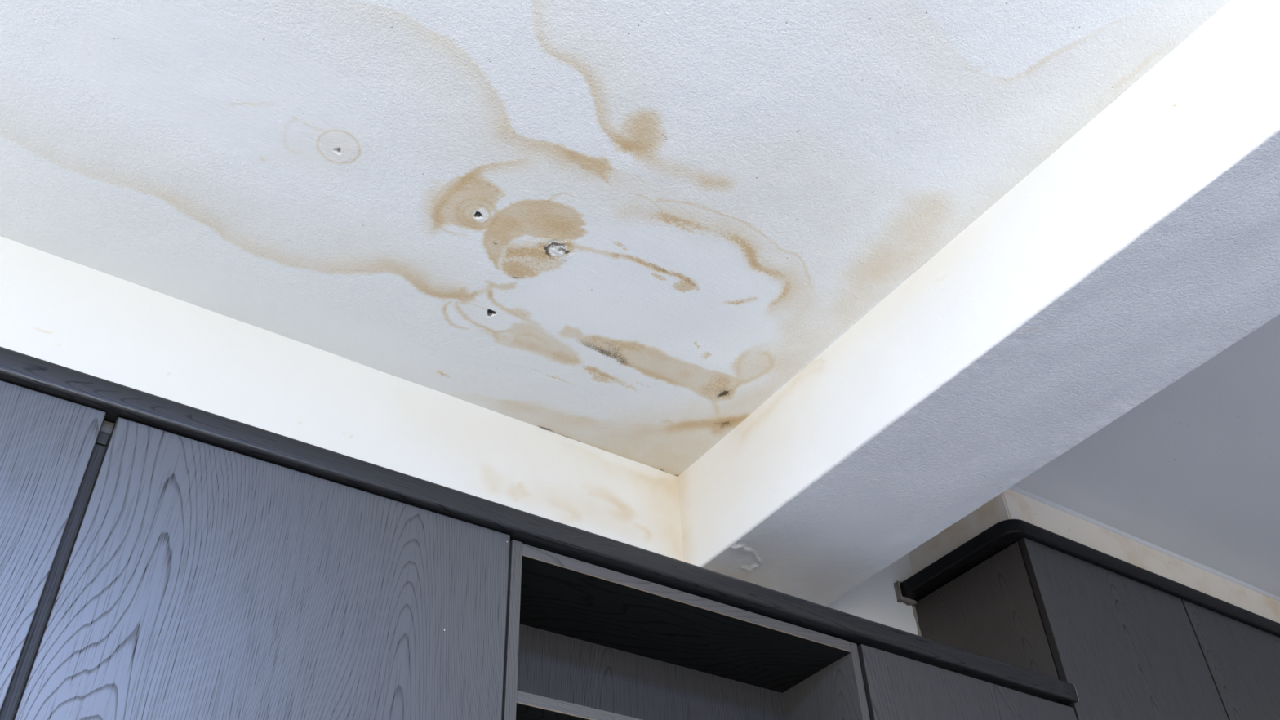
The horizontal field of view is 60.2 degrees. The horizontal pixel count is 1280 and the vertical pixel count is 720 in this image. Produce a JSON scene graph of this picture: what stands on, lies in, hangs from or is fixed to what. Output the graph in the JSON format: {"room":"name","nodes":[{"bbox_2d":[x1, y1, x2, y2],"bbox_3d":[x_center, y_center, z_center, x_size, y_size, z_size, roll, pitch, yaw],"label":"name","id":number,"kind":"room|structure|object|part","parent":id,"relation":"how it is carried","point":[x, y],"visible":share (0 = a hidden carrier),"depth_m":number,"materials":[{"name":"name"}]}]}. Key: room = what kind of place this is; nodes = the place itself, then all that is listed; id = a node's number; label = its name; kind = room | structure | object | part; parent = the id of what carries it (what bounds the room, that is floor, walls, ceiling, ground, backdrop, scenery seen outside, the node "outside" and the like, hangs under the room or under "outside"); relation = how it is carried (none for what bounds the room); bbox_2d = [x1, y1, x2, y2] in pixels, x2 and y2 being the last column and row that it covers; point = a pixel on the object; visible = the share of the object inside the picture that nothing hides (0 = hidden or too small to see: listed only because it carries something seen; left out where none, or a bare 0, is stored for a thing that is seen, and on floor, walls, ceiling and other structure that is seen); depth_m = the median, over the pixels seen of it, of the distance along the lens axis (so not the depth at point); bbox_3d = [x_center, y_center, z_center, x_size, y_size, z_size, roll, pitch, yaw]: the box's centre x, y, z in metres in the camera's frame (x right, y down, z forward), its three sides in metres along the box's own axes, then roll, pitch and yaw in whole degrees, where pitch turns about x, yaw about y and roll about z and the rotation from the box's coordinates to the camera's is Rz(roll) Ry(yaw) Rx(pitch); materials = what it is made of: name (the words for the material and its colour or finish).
{"room":"kitchen","nodes":[
{"label":"kitchen","id":0,"kind":"room"},
{"bbox_2d":[0,235,917,635],"bbox_3d":[-0.036,1.230,1.749,6.900,2.820,0.002,22,-46,-26],"label":"wall","id":1,"kind":"structure","parent":0,"point":[55,309],"depth_m":2.25,"materials":[{"name":"white paint"}]},
{"bbox_2d":[911,604,921,636],"bbox_3d":[0.735,0.804,2.815,0.014,0.400,0.011,22,-46,-26],"label":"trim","id":2,"kind":"structure","parent":1,"relation":"attached to","point":[919,633],"depth_m":2.92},
{"bbox_2d":[0,0,1230,476],"bbox_3d":[-0.334,-1.459,0.690,3.664,0.038,3.990,22,-46,-26],"label":"ceiling","id":3,"kind":"structure","parent":0,"point":[621,228],"depth_m":1.96,"materials":[{"name":"white paint"}]},
{"bbox_2d":[908,488,1279,623],"bbox_3d":[1.866,0.899,3.461,2.453,0.204,0.348,22,-46,-26],"label":"wall","id":4,"kind":"structure","parent":0,"point":[1010,504],"depth_m":3.01,"materials":[{"name":"beige paint"}]},
{"bbox_2d":[1008,485,1279,601],"bbox_3d":[1.960,0.732,3.409,2.453,0.014,0.012,22,-46,-26],"label":"trim","id":5,"kind":"structure","parent":4,"relation":"attached to","point":[1015,488],"depth_m":3.12,"materials":[{"name":"white paint"}]},
{"bbox_2d":[1013,314,1279,597],"bbox_3d":[2.693,-0.260,2.302,2.870,0.005,3.990,22,-46,-26],"label":"ceiling","id":6,"kind":"structure","parent":0,"point":[1191,471],"depth_m":2.86,"materials":[{"name":"white paint"}]},
{"bbox_2d":[678,0,1279,605],"bbox_3d":[1.353,-0.683,1.494,0.378,0.357,3.994,22,-46,-26],"label":"beam","id":7,"kind":"structure","parent":6,"relation":"attached to","point":[1145,246],"depth_m":2.02,"materials":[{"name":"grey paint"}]},
{"bbox_3d":[1.122,1.214,-0.444,7.140,0.100,4.210,22,-46,-26],"label":"floor","id":8,"kind":"structure","parent":0,"visible":0},
{"bbox_2d":[0,380,510,719],"bbox_3d":[-0.801,1.006,0.952,1.256,2.176,0.386,22,-46,-26],"label":"tall cabinet","id":9,"kind":"object","parent":8,"relation":"on","point":[147,572],"visible":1,"depth_m":1.50,"materials":[{"name":"grey wood"}]},
{"bbox_3d":[-0.967,0.751,0.738,0.618,2.055,0.018,22,-46,-26],"label":"door","id":10,"kind":"part","parent":9,"relation":"part of","materials":[{"name":"grey wood"}]},
{"bbox_3d":[-0.746,0.110,1.534,0.014,0.017,0.004,22,-46,-26],"label":"hinge plate","id":11,"kind":"part","parent":9,"relation":"part of","materials":[{"name":"grey metal"}]},
{"bbox_3d":[-0.844,0.193,1.660,1.220,0.018,0.354,22,-46,-26],"label":"panel","id":12,"kind":"part","parent":9,"relation":"part of","materials":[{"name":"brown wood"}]},
{"bbox_2d":[0,346,1079,706],"bbox_3d":[-0.194,0.299,1.868,2.714,0.045,0.090,22,-46,-26],"label":"crown molding","id":13,"kind":"structure","parent":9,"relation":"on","point":[117,400],"depth_m":1.81,"materials":[{"name":"black wood"}]},
{"bbox_2d":[502,539,870,719],"bbox_3d":[0.085,1.308,1.350,0.759,2.172,0.222,22,-46,-26],"label":"open shelf unit","id":14,"kind":"object","parent":8,"relation":"on","point":[584,641],"visible":0.97,"depth_m":2.04,"materials":[{"name":"black wood"}]},
{"bbox_3d":[-0.224,1.184,1.188,0.019,2.172,0.222,22,-46,-26],"label":"panel","id":15,"kind":"part","parent":14,"relation":"part of","materials":[{"name":"grey wood"}]},
{"bbox_3d":[0.057,0.686,1.882,0.721,0.020,0.210,22,-46,-26],"label":"shelf","id":16,"kind":"part","parent":14,"relation":"part of","materials":[{"name":"grey wood"}]},
{"bbox_3d":[0.026,1.349,1.431,0.722,2.100,0.008,22,-46,-26],"label":"panel","id":17,"kind":"part","parent":14,"relation":"part of","materials":[{"name":"grey wood"}]},
{"bbox_3d":[0.048,0.493,2.048,0.721,0.022,0.210,22,-46,-26],"label":"shelf","id":18,"kind":"part","parent":14,"relation":"part of","materials":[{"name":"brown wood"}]},
{"bbox_3d":[0.394,1.434,1.512,0.018,2.170,0.222,22,-46,-26],"label":"panel","id":19,"kind":"part","parent":14,"relation":"part of","materials":[{"name":"grey wood"}]},
{"bbox_2d":[857,644,1076,719],"bbox_3d":[0.623,1.582,1.700,0.626,2.176,0.385,22,-46,-26],"label":"tall cabinet","id":20,"kind":"object","parent":8,"relation":"on","point":[897,687],"visible":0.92,"depth_m":2.19,"materials":[{"name":"black wood"}]},
{"bbox_2d":[893,519,1279,719],"bbox_3d":[1.665,1.821,2.401,1.987,2.651,0.404,22,-46,-26],"label":"tall cabinet","id":21,"kind":"object","parent":8,"relation":"on","point":[1130,649],"depth_m":2.75,"materials":[{"name":"black wood"}]},
{"bbox_3d":[0.884,1.500,2.025,0.018,2.504,0.362,22,-46,-26],"label":"panel","id":22,"kind":"part","parent":21,"relation":"part of","materials":[{"name":"grey wood"}]},
{"bbox_3d":[1.617,0.839,3.247,1.987,0.057,0.404,22,-46,-26],"label":"top rail","id":23,"kind":"part","parent":21,"relation":"part of","materials":[{"name":"black wood"}]},
{"bbox_3d":[1.240,1.484,2.042,0.623,2.484,0.018,22,-46,-26],"label":"door","id":24,"kind":"part","parent":21,"relation":"part of","materials":[{"name":"grey wood"}]},
{"bbox_3d":[1.764,1.696,2.317,0.623,2.484,0.018,22,-46,-26],"label":"door","id":25,"kind":"part","parent":21,"relation":"part of","materials":[{"name":"grey wood"}]}
]}

